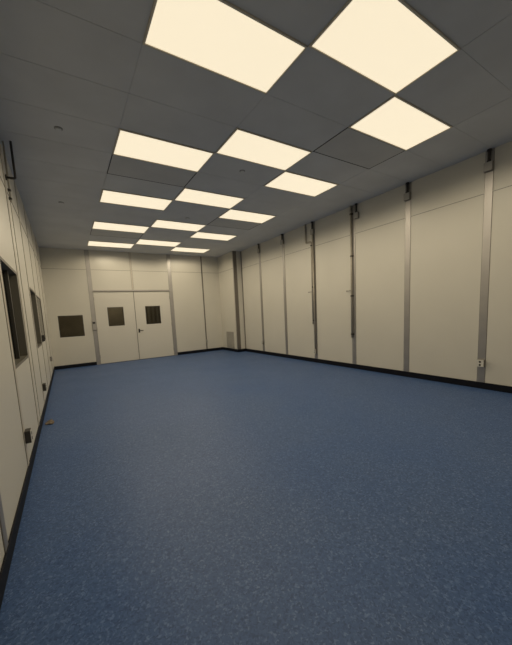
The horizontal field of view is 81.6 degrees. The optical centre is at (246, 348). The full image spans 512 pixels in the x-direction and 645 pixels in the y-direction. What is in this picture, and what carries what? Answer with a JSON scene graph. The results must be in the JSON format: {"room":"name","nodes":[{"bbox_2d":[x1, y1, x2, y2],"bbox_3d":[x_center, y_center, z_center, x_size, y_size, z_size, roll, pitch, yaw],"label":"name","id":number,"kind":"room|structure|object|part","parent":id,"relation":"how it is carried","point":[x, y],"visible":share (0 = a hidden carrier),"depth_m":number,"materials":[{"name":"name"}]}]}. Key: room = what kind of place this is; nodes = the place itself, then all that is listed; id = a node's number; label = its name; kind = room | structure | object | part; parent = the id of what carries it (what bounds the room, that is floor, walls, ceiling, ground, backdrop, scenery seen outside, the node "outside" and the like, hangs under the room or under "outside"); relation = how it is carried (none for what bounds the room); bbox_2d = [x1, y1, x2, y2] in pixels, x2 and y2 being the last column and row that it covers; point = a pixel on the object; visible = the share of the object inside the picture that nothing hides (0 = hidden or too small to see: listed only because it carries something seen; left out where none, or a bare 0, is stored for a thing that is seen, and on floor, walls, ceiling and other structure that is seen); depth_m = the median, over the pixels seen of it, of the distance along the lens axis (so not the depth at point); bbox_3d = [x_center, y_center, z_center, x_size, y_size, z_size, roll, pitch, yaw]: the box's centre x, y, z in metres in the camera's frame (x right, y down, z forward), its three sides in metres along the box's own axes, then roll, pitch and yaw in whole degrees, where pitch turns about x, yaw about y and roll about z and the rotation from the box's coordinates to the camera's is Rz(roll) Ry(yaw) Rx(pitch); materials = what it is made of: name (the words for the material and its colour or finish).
{"room":"clean room","nodes":[
{"label":"clean room","id":0,"kind":"room"},
{"bbox_2d":[0,142,53,569],"bbox_3d":[-2.647,-0.655,3.310,0.120,3.595,12.950,-7,8,-31],"label":"wall","id":1,"kind":"structure","parent":0,"point":[13,460],"depth_m":3.08,"materials":[{"name":"beige paint"}]},
{"bbox_2d":[0,495,7,552],"bbox_3d":[-1.496,-0.506,1.541,0.006,3.595,0.090,-7,8,-31],"label":"trim","id":2,"kind":"structure","parent":1,"relation":"attached to","point":[2,521],"depth_m":1.72,"materials":[{"name":"metal"}]},
{"bbox_2d":[2,141,11,202],"bbox_3d":[-2.907,-2.137,3.599,0.032,0.694,0.040,-7,8,-31],"label":"conduit","id":3,"kind":"object","parent":1,"relation":"attached to","point":[8,188],"visible":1,"depth_m":3.60,"materials":[{"name":"grey metal"}]},
{"bbox_2d":[5,141,16,179],"bbox_3d":[-2.857,-2.256,3.566,0.108,0.456,0.064,-7,8,-31],"label":"conduit","id":4,"kind":"object","parent":1,"relation":"attached to","point":[10,142],"visible":0.98,"depth_m":3.58,"materials":[{"name":"grey metal"}]},
{"bbox_2d":[0,256,27,368],"bbox_3d":[-2.461,-0.348,3.086,0.103,1.020,1.090,-7,8,-31],"label":"window","id":5,"kind":"structure","parent":1,"relation":"in","point":[9,275],"depth_m":3.32,"materials":[{"name":"brown"}]},
{"bbox_3d":[-2.482,-0.345,3.074,0.006,0.960,1.030,-7,8,-31],"label":"pane","id":6,"kind":"part","parent":5,"relation":"part of","materials":[{"name":"clear glass"}]},
{"bbox_2d":[0,264,28,465],"bbox_3d":[-2.124,-0.595,2.572,0.006,3.595,0.090,-7,8,-31],"label":"trim","id":7,"kind":"structure","parent":1,"relation":"attached to","point":[1,278],"depth_m":2.64,"materials":[{"name":"beige metal"}]},
{"bbox_2d":[0,145,38,425],"bbox_3d":[-2.772,-0.687,3.636,0.006,3.595,0.090,-7,8,-31],"label":"trim","id":8,"kind":"structure","parent":1,"relation":"attached to","point":[0,145],"depth_m":3.61,"materials":[{"name":"beige metal"}]},
{"bbox_2d":[0,176,40,266],"bbox_3d":[-2.626,-1.849,3.149,0.003,0.012,12.830,-7,8,-31],"label":"trim","id":9,"kind":"structure","parent":1,"relation":"attached to","point":[0,176],"depth_m":4.39,"materials":[{"name":"grey metal"}]},
{"bbox_2d":[3,153,40,418],"bbox_3d":[-2.928,-0.709,3.892,0.006,3.595,0.030,-7,8,-31],"label":"trim","id":10,"kind":"structure","parent":1,"relation":"attached to","point":[3,153],"depth_m":3.90,"materials":[{"name":"beige metal"}]},
{"bbox_2d":[0,367,54,609],"bbox_3d":[-2.468,1.073,3.498,0.012,0.105,12.830,-7,8,-31],"label":"baseboard","id":11,"kind":"structure","parent":1,"relation":"attached to","point":[6,563],"depth_m":2.10,"materials":[{"name":"black plastic"}]},
{"bbox_2d":[24,428,32,443],"bbox_3d":[-2.040,0.818,2.780,0.051,0.115,0.100,-7,8,-31],"label":"outlet box","id":12,"kind":"object","parent":1,"relation":"attached to","point":[28,434],"visible":1,"depth_m":2.74,"materials":[{"name":"grey plastic"}]},
{"bbox_2d":[14,180,44,403],"bbox_3d":[-3.416,-0.778,4.693,0.006,3.595,0.090,-7,8,-31],"label":"trim","id":13,"kind":"structure","parent":1,"relation":"attached to","point":[14,180],"depth_m":4.65,"materials":[{"name":"beige metal"}]},
{"bbox_2d":[29,287,41,347],"bbox_3d":[-3.742,-0.520,5.191,0.103,1.000,1.030,-7,8,-31],"label":"window","id":14,"kind":"structure","parent":1,"relation":"in","point":[32,293],"depth_m":5.60,"materials":[{"name":"brown"}]},
{"bbox_2d":[23,205,48,388],"bbox_3d":[-4.038,-0.867,5.715,0.006,3.595,0.090,-7,8,-31],"label":"trim","id":15,"kind":"structure","parent":1,"relation":"attached to","point":[23,205],"depth_m":5.67,"materials":[{"name":"beige metal"}]},
{"bbox_2d":[30,224,50,376],"bbox_3d":[-4.681,-0.958,6.771,0.006,3.595,0.090,-7,8,-31],"label":"trim","id":16,"kind":"structure","parent":1,"relation":"attached to","point":[30,224],"depth_m":6.73,"materials":[{"name":"beige metal"}]},
{"bbox_2d":[36,295,45,342],"bbox_3d":[-4.409,-0.622,6.349,0.037,0.940,1.150,-7,8,-31],"label":"window","id":17,"kind":"structure","parent":1,"relation":"in","point":[37,297],"depth_m":6.31,"materials":[{"name":"grey"}]},
{"bbox_3d":[-4.402,-0.623,6.354,0.006,0.900,1.110,-7,8,-31],"label":"pane","id":18,"kind":"part","parent":17,"relation":"part of","materials":[{"name":"clear glass"}]},
{"bbox_2d":[35,238,52,370],"bbox_3d":[-5.304,-1.046,7.793,0.006,3.595,0.090,-7,8,-31],"label":"trim","id":19,"kind":"structure","parent":1,"relation":"attached to","point":[35,238],"depth_m":7.75,"materials":[{"name":"beige metal"}]},
{"bbox_2d":[42,383,46,390],"bbox_3d":[-3.322,0.636,4.884,0.051,0.115,0.100,-7,8,-31],"label":"outlet box","id":20,"kind":"object","parent":1,"relation":"attached to","point":[44,385],"visible":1,"depth_m":4.84,"materials":[{"name":"grey plastic"}]},
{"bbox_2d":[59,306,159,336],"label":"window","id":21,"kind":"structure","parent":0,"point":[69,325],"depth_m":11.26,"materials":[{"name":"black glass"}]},
{"bbox_2d":[146,306,158,323],"bbox_3d":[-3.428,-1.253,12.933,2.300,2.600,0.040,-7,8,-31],"label":"trim","id":22,"kind":"structure","parent":21,"relation":"attached to","point":[157,312],"depth_m":12.58,"materials":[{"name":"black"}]},
{"bbox_2d":[39,247,222,366],"bbox_3d":[-3.351,-1.452,10.344,6.030,3.595,0.120,-7,8,-31],"label":"wall","id":23,"kind":"structure","parent":0,"point":[66,291],"depth_m":9.76,"materials":[{"name":"beige paint"}]},
{"bbox_2d":[58,315,84,337],"bbox_3d":[-5.386,-0.684,9.134,0.660,0.650,0.063,-7,8,-31],"label":"window","id":24,"kind":"structure","parent":23,"relation":"in","point":[70,315],"depth_m":9.13,"materials":[{"name":"grey glass"}]},
{"bbox_2d":[84,250,100,364],"bbox_3d":[-4.859,-1.256,9.369,0.120,3.595,0.006,-7,8,-31],"label":"trim","id":25,"kind":"structure","parent":23,"relation":"attached to","point":[86,253],"depth_m":9.34,"materials":[{"name":"metal"}]},
{"bbox_2d":[92,320,96,330],"bbox_3d":[-4.827,-0.726,9.406,0.116,0.330,0.047,-7,8,-31],"label":"light switch","id":26,"kind":"object","parent":23,"relation":"attached to","point":[93,321],"visible":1,"depth_m":9.39,"materials":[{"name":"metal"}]},
{"bbox_2d":[93,292,138,363],"bbox_3d":[-4.276,-0.701,9.808,1.211,2.306,0.059,-7,8,-31],"label":"door","id":27,"kind":"structure","parent":23,"relation":"in","point":[117,343],"depth_m":9.79,"materials":[{"name":"grey"}]},
{"bbox_2d":[41,268,199,272],"bbox_3d":[-3.382,-2.639,10.151,6.030,0.008,0.003,-7,8,-31],"label":"trim","id":28,"kind":"structure","parent":23,"relation":"attached to","point":[41,268],"depth_m":9.71,"materials":[{"name":"grey metal"}]},
{"bbox_2d":[93,291,155,291],"bbox_3d":[-3.807,-1.916,9.981,2.440,0.020,0.058,-7,8,-31],"label":"trim","id":29,"kind":"structure","parent":23,"relation":"attached to","point":[93,291],"depth_m":9.81,"materials":[{"name":"grey metal"}]},
{"bbox_2d":[93,290,168,290],"bbox_3d":[-3.796,-1.944,9.953,2.445,0.040,0.012,-7,8,-31],"label":"trim","id":30,"kind":"structure","parent":23,"relation":"attached to","point":[93,290],"depth_m":9.91,"materials":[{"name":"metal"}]},
{"bbox_2d":[128,252,133,289],"bbox_3d":[-3.837,-2.566,9.878,0.060,1.225,0.006,-7,8,-31],"label":"trim","id":31,"kind":"structure","parent":23,"relation":"attached to","point":[128,252],"depth_m":9.87,"materials":[{"name":"beige metal"}]},
{"bbox_2d":[55,347,222,369],"bbox_3d":[-3.362,0.301,10.412,5.686,0.105,0.012,-7,8,-31],"label":"baseboard","id":32,"kind":"structure","parent":23,"relation":"attached to","point":[219,348],"depth_m":9.49,"materials":[{"name":"black plastic"}]},
{"bbox_2d":[133,291,173,358],"bbox_3d":[-3.220,-0.828,10.410,1.237,2.306,0.111,-7,8,-31],"label":"door","id":33,"kind":"structure","parent":23,"relation":"in","point":[154,339],"depth_m":10.42,"materials":[{"name":"grey"}]},
{"bbox_2d":[166,254,177,355],"bbox_3d":[-2.674,-1.526,10.676,0.130,3.595,0.006,-7,8,-31],"label":"trim","id":34,"kind":"structure","parent":23,"relation":"attached to","point":[167,256],"depth_m":10.67,"materials":[{"name":"metal"}]},
{"bbox_2d":[200,256,207,348],"bbox_3d":[-1.616,-1.657,11.309,0.045,3.595,0.006,-7,8,-31],"label":"trim","id":35,"kind":"structure","parent":23,"relation":"attached to","point":[200,256],"depth_m":11.29,"materials":[{"name":"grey metal"}]},
{"bbox_2d":[218,251,244,348],"bbox_3d":[-0.570,-1.704,11.236,0.320,3.595,1.210,-7,8,-31],"label":"wall","id":36,"kind":"structure","parent":0,"point":[226,284],"depth_m":10.95,"materials":[{"name":"beige paint"}]},
{"bbox_2d":[226,331,234,347],"bbox_3d":[-0.607,-0.325,11.256,0.014,0.620,0.580,-7,8,-31],"label":"air vent","id":37,"kind":"object","parent":36,"relation":"in","point":[230,335],"visible":1,"depth_m":11.25,"materials":[{"name":"grey metal"}]},
{"bbox_2d":[232,251,240,348],"bbox_3d":[-0.337,-1.649,10.669,0.134,3.595,0.006,-7,8,-31],"label":"trim","id":38,"kind":"structure","parent":36,"relation":"attached to","point":[234,252],"depth_m":10.65,"materials":[{"name":"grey metal"}]},
{"bbox_2d":[0,350,511,644],"bbox_3d":[0.136,0.862,4.996,6.270,0.100,12.950,-7,8,-31],"label":"floor","id":39,"kind":"structure","parent":0,"point":[218,497],"depth_m":2.09,"materials":[{"name":"blue plastic"}]},
{"bbox_2d":[45,419,53,424],"bbox_3d":[-2.799,1.047,4.223,0.114,0.020,0.243,-7,8,-31],"label":"scrap","id":40,"kind":"object","parent":39,"relation":"on","point":[50,421],"visible":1,"depth_m":4.18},
{"bbox_2d":[0,0,511,256],"bbox_3d":[-0.088,-2.807,4.612,6.030,0.100,12.830,-7,8,-31],"label":"ceiling","id":41,"kind":"structure","parent":0,"point":[84,68],"depth_m":3.23,"materials":[{"name":"grey tile"}]},
{"bbox_2d":[54,126,62,130],"bbox_3d":[-2.138,-2.494,3.373,0.090,0.015,0.090,-7,8,-31],"label":"cap","id":42,"kind":"object","parent":41,"relation":"attached to","point":[57,128],"visible":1,"depth_m":3.36,"materials":[{"name":"grey metal"}]},
{"bbox_2d":[87,240,134,248],"bbox_3d":[-3.957,-3.029,8.671,1.216,0.014,0.606,-7,8,-31],"label":"recessed light","id":43,"kind":"object","parent":41,"relation":"in","point":[90,243],"visible":1,"depth_m":8.65,"materials":[{"name":"white plastic"}]},
{"bbox_2d":[90,229,143,238],"bbox_3d":[-3.324,-2.943,7.631,1.214,0.006,0.604,-7,8,-31],"label":"ceiling panel","id":44,"kind":"object","parent":41,"relation":"attached to","point":[97,232],"visible":1,"depth_m":7.62,"materials":[{"name":"grey"}]},
{"bbox_2d":[92,221,149,232],"bbox_3d":[-3.007,-2.894,7.112,1.216,0.014,0.606,-7,8,-31],"label":"recessed light","id":45,"kind":"object","parent":41,"relation":"in","point":[99,225],"visible":1,"depth_m":7.09,"materials":[{"name":"white plastic"}]},
{"bbox_2d":[99,189,172,210],"bbox_3d":[-2.058,-2.760,5.554,1.216,0.014,0.606,-7,8,-31],"label":"recessed light","id":46,"kind":"object","parent":41,"relation":"in","point":[107,196],"visible":1,"depth_m":5.52,"materials":[{"name":"white plastic"}]},
{"bbox_2d":[107,155,196,186],"bbox_3d":[-1.425,-2.674,4.514,1.214,0.006,0.604,-7,8,-31],"label":"ceiling panel","id":47,"kind":"object","parent":41,"relation":"attached to","point":[118,165],"visible":1,"depth_m":4.48,"materials":[{"name":"grey"}]},
{"bbox_2d":[135,239,181,246],"bbox_3d":[-2.599,-3.113,8.774,1.216,0.014,0.606,-7,8,-31],"label":"recessed light","id":48,"kind":"object","parent":41,"relation":"in","point":[140,241],"visible":1,"depth_m":8.76,"materials":[{"name":"white plastic"}]},
{"bbox_2d":[112,128,214,172],"bbox_3d":[-1.109,-2.625,3.995,1.216,0.014,0.606,-7,8,-31],"label":"recessed light","id":49,"kind":"object","parent":41,"relation":"in","point":[128,144],"visible":1,"depth_m":3.95,"materials":[{"name":"white plastic"}]},
{"bbox_2d":[150,219,206,231],"bbox_3d":[-1.650,-2.978,7.216,1.216,0.014,0.606,-7,8,-31],"label":"recessed light","id":50,"kind":"object","parent":41,"relation":"in","point":[166,224],"visible":1,"depth_m":7.19,"materials":[{"name":"white plastic"}]},
{"bbox_2d":[170,247,210,252],"bbox_3d":[-1.875,-3.286,9.917,1.216,0.014,0.606,-7,8,-31],"label":"recessed light","id":51,"kind":"object","parent":41,"relation":"in","point":[179,249],"visible":1,"depth_m":9.91,"materials":[{"name":"white plastic"}]},
{"bbox_2d":[174,187,244,208],"bbox_3d":[-0.701,-2.843,5.657,1.216,0.014,0.606,-7,8,-31],"label":"recessed light","id":52,"kind":"object","parent":41,"relation":"in","point":[188,195],"visible":1,"depth_m":5.63,"materials":[{"name":"white plastic"}]},
{"bbox_2d":[189,232,237,240],"bbox_3d":[-0.925,-3.152,8.358,1.216,0.014,0.606,-7,8,-31],"label":"recessed light","id":53,"kind":"object","parent":41,"relation":"in","point":[202,235],"visible":1,"depth_m":8.34,"materials":[{"name":"white plastic"}]},
{"bbox_2d":[143,0,307,94],"bbox_3d":[-0.159,-2.490,2.436,1.216,0.014,0.606,-7,8,-31],"label":"recessed light","id":54,"kind":"object","parent":41,"relation":"in","point":[218,37],"visible":1,"depth_m":2.40,"materials":[{"name":"white plastic"}]},
{"bbox_2d":[207,217,259,229],"bbox_3d":[-0.293,-3.066,7.319,1.214,0.006,0.604,-7,8,-31],"label":"ceiling panel","id":55,"kind":"object","parent":41,"relation":"attached to","point":[220,222],"visible":1,"depth_m":7.31,"materials":[{"name":"grey"}]},
{"bbox_2d":[218,209,275,223],"bbox_3d":[0.024,-3.017,6.800,1.216,0.014,0.606,-7,8,-31],"label":"recessed light","id":56,"kind":"object","parent":41,"relation":"in","point":[232,214],"visible":0.98,"depth_m":6.78,"materials":[{"name":"white plastic"}]},
{"bbox_2d":[215,128,311,170],"bbox_3d":[0.249,-2.709,4.098,1.216,0.014,0.606,-7,8,-31],"label":"recessed light","id":57,"kind":"object","parent":41,"relation":"in","point":[244,145],"visible":1,"depth_m":4.06,"materials":[{"name":"white plastic"}]},
{"bbox_2d":[264,171,338,196],"bbox_3d":[0.973,-2.882,5.241,1.216,0.014,0.606,-7,8,-31],"label":"recessed light","id":58,"kind":"object","parent":41,"relation":"in","point":[288,181],"visible":1,"depth_m":5.21,"materials":[{"name":"white plastic"}]},
{"bbox_2d":[313,127,403,168],"bbox_3d":[1.606,-2.796,4.201,1.214,0.006,0.604,-7,8,-31],"label":"ceiling panel","id":59,"kind":"object","parent":41,"relation":"attached to","point":[350,146],"visible":1,"depth_m":4.16,"materials":[{"name":"grey"}]},
{"bbox_2d":[309,0,460,94],"bbox_3d":[1.198,-2.574,2.540,1.216,0.014,0.606,-7,8,-31],"label":"recessed light","id":60,"kind":"object","parent":41,"relation":"in","point":[389,44],"visible":1,"depth_m":2.49,"materials":[{"name":"white plastic"}]},
{"bbox_2d":[348,95,452,150],"bbox_3d":[1.923,-2.748,3.682,1.216,0.014,0.606,-7,8,-31],"label":"recessed light","id":61,"kind":"object","parent":41,"relation":"in","point":[396,122],"visible":1,"depth_m":3.63,"materials":[{"name":"white plastic"}]},
{"bbox_2d":[241,141,511,385],"bbox_3d":[2.601,-1.304,6.451,0.120,3.595,12.950,-7,8,-31],"label":"wall","id":62,"kind":"structure","parent":0,"point":[446,254],"depth_m":5.69,"materials":[{"name":"beige paint"}]},
{"bbox_2d":[240,251,245,347],"bbox_3d":[-0.107,-1.674,10.775,0.006,3.595,0.050,-7,8,-31],"label":"trim","id":63,"kind":"structure","parent":62,"relation":"attached to","point":[240,251],"depth_m":10.76,"materials":[{"name":"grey metal"}]},
{"bbox_2d":[259,244,264,350],"bbox_3d":[0.500,-1.587,9.779,0.006,3.595,0.110,-7,8,-31],"label":"trim","id":64,"kind":"structure","parent":62,"relation":"attached to","point":[259,244],"depth_m":9.77,"materials":[{"name":"metal"}]},
{"bbox_2d":[280,234,283,244],"bbox_3d":[1.022,-3.135,8.526,0.061,0.284,0.110,-7,8,-31],"label":"junction box","id":65,"kind":"object","parent":62,"relation":"attached to","point":[281,240],"visible":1,"depth_m":8.51,"materials":[{"name":"grey metal"}]},
{"bbox_2d":[282,234,287,353],"bbox_3d":[1.135,-1.497,8.736,0.006,3.595,0.110,-7,8,-31],"label":"trim","id":66,"kind":"structure","parent":62,"relation":"attached to","point":[283,250],"depth_m":8.73,"materials":[{"name":"metal"}]},
{"bbox_2d":[304,224,315,348],"bbox_3d":[1.672,-1.591,7.759,0.057,3.234,0.299,-7,8,-31],"label":"conduit","id":67,"kind":"object","parent":62,"relation":"attached to","point":[310,242],"visible":1,"depth_m":7.67,"materials":[{"name":"grey metal"}]},
{"bbox_2d":[310,221,314,234],"bbox_3d":[1.658,-3.035,7.484,0.061,0.304,0.110,-7,8,-31],"label":"junction box","id":68,"kind":"object","parent":62,"relation":"attached to","point":[312,231],"visible":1,"depth_m":7.46,"materials":[{"name":"grey metal"}]},
{"bbox_2d":[313,221,317,358],"bbox_3d":[1.770,-1.407,7.694,0.006,3.595,0.110,-7,8,-31],"label":"trim","id":69,"kind":"structure","parent":62,"relation":"attached to","point":[316,355],"depth_m":7.65,"materials":[{"name":"metal"}]},
{"bbox_2d":[346,206,353,337],"bbox_3d":[2.318,-1.676,6.661,0.057,2.874,0.180,-7,8,-31],"label":"conduit","id":70,"kind":"object","parent":62,"relation":"attached to","point":[351,213],"visible":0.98,"depth_m":6.60,"materials":[{"name":"grey metal"}]},
{"bbox_2d":[352,205,355,363],"bbox_3d":[2.405,-1.317,6.651,0.006,3.595,0.110,-7,8,-31],"label":"trim","id":71,"kind":"structure","parent":62,"relation":"attached to","point":[353,206],"depth_m":6.63,"materials":[{"name":"metal"}]},
{"bbox_2d":[353,203,358,218],"bbox_3d":[2.350,-2.937,6.348,0.061,0.304,0.110,-7,8,-31],"label":"junction box","id":72,"kind":"object","parent":62,"relation":"attached to","point":[356,214],"visible":1,"depth_m":6.33,"materials":[{"name":"grey metal"}]},
{"bbox_2d":[223,347,511,392],"bbox_3d":[2.530,0.455,6.489,0.332,0.105,12.830,-7,8,-31],"label":"baseboard","id":73,"kind":"structure","parent":62,"relation":"attached to","point":[495,387],"depth_m":5.91,"materials":[{"name":"black plastic"}]},
{"bbox_2d":[244,185,510,267],"bbox_3d":[2.830,-2.444,5.711,0.004,0.010,11.620,-7,8,-31],"label":"trim","id":74,"kind":"structure","parent":62,"relation":"attached to","point":[508,185],"depth_m":5.59,"materials":[{"name":"grey metal"}]},
{"bbox_2d":[403,182,410,371],"bbox_3d":[3.041,-1.227,5.609,0.006,3.595,0.110,-7,8,-31],"label":"trim","id":75,"kind":"structure","parent":62,"relation":"attached to","point":[407,203],"depth_m":5.60,"materials":[{"name":"metal"}]},
{"bbox_2d":[404,182,410,200],"bbox_3d":[2.928,-2.854,5.399,0.061,0.304,0.110,-7,8,-31],"label":"junction box","id":76,"kind":"object","parent":62,"relation":"attached to","point":[407,196],"visible":1,"depth_m":5.38,"materials":[{"name":"grey metal"}]},
{"bbox_3d":[2.909,-2.763,5.396,0.007,0.117,0.102,-7,8,-31],"label":"plate","id":77,"kind":"part","parent":76,"relation":"part of","materials":[{"name":"grey metal"}]},
{"bbox_2d":[476,359,484,366],"bbox_3d":[3.721,0.235,4.713,0.056,0.115,0.100,-7,8,-31],"label":"outlet box","id":78,"kind":"object","parent":62,"relation":"attached to","point":[479,362],"visible":1,"depth_m":4.70,"materials":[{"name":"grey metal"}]},
{"bbox_2d":[477,148,494,382],"bbox_3d":[3.675,-1.137,4.566,0.006,3.595,0.110,-7,8,-31],"label":"trim","id":79,"kind":"structure","parent":62,"relation":"attached to","point":[489,176],"depth_m":4.55,"materials":[{"name":"metal"}]},
{"bbox_2d":[483,148,493,172],"bbox_3d":[3.563,-2.764,4.357,0.061,0.304,0.110,-7,8,-31],"label":"junction box","id":80,"kind":"object","parent":62,"relation":"attached to","point":[489,166],"visible":1,"depth_m":4.34,"materials":[{"name":"grey metal"}]},
{"bbox_3d":[3.544,-2.673,4.354,0.007,0.117,0.102,-7,8,-31],"label":"plate","id":81,"kind":"part","parent":80,"relation":"part of","materials":[{"name":"grey metal"}]}
]}

